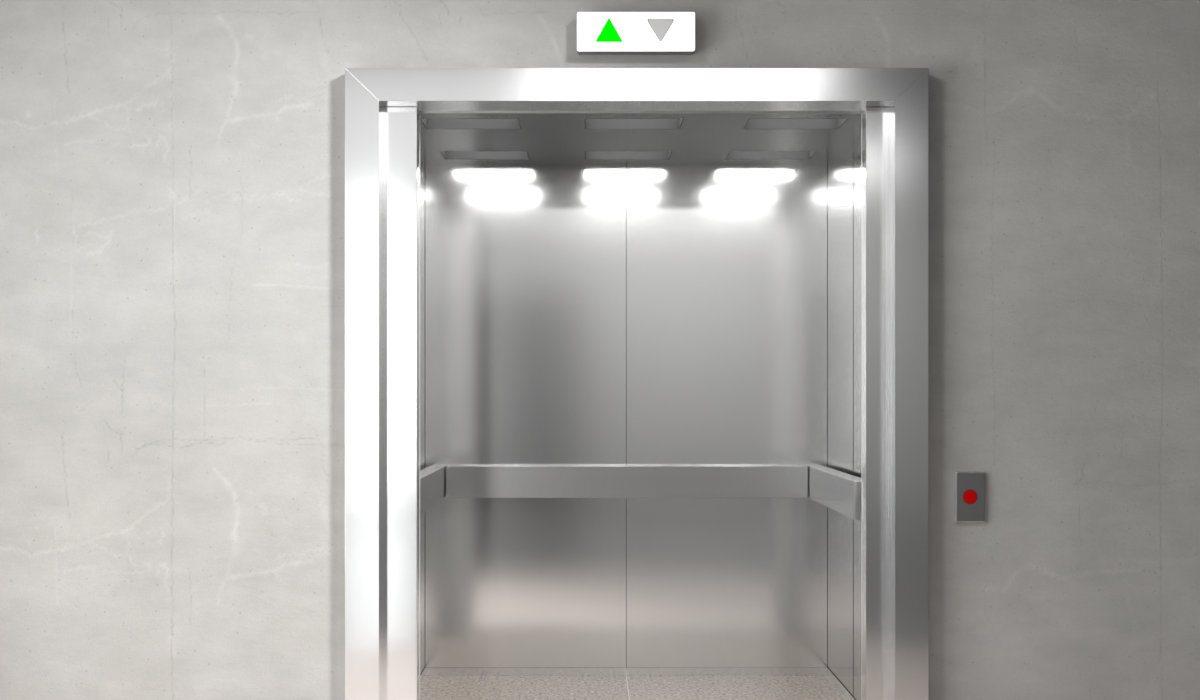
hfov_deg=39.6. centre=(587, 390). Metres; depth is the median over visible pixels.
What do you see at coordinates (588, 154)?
ceiling light
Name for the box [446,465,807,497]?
handrail
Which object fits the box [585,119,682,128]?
ceiling light
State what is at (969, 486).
plate
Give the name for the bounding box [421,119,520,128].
ceiling light
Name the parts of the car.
skirting, panel, panel, skirting, ceiling panel, ceiling trim, panel, panel, skirting, panel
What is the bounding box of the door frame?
[345,68,927,699]
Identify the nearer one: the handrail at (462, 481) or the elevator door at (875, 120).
the elevator door at (875, 120)
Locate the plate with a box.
[955,472,984,521]
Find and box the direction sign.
[577,12,694,54]
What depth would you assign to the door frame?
5.33 m
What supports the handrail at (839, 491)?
attached to the car
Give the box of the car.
[420,112,861,699]
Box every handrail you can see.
[420,465,445,515]
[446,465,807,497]
[807,465,860,519]
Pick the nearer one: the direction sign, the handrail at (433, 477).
the direction sign
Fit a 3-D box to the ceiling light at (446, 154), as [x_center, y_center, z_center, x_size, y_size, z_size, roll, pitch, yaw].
[-0.403,-0.954,6.550,0.336,0.056,0.230,0,0,0]
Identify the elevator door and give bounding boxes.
[383,107,419,699]
[862,107,888,699]
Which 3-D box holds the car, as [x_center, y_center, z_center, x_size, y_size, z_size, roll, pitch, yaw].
[0.157,0.096,6.211,1.751,2.244,1.335,0,0,0]
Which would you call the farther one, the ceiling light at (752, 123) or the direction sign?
the ceiling light at (752, 123)
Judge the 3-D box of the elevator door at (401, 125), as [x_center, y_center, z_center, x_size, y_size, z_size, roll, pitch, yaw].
[-0.936,0.120,5.486,0.755,2.095,0.082,0,0,0]
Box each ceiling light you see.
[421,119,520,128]
[440,151,528,158]
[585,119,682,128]
[585,151,671,158]
[726,151,816,158]
[744,119,846,128]
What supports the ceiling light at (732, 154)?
attached to the car
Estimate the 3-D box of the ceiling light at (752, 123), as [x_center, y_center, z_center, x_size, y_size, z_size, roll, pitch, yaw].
[0.717,-0.954,5.782,0.336,0.056,0.230,0,0,0]
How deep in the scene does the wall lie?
5.40 m
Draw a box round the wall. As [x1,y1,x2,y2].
[0,0,1199,699]

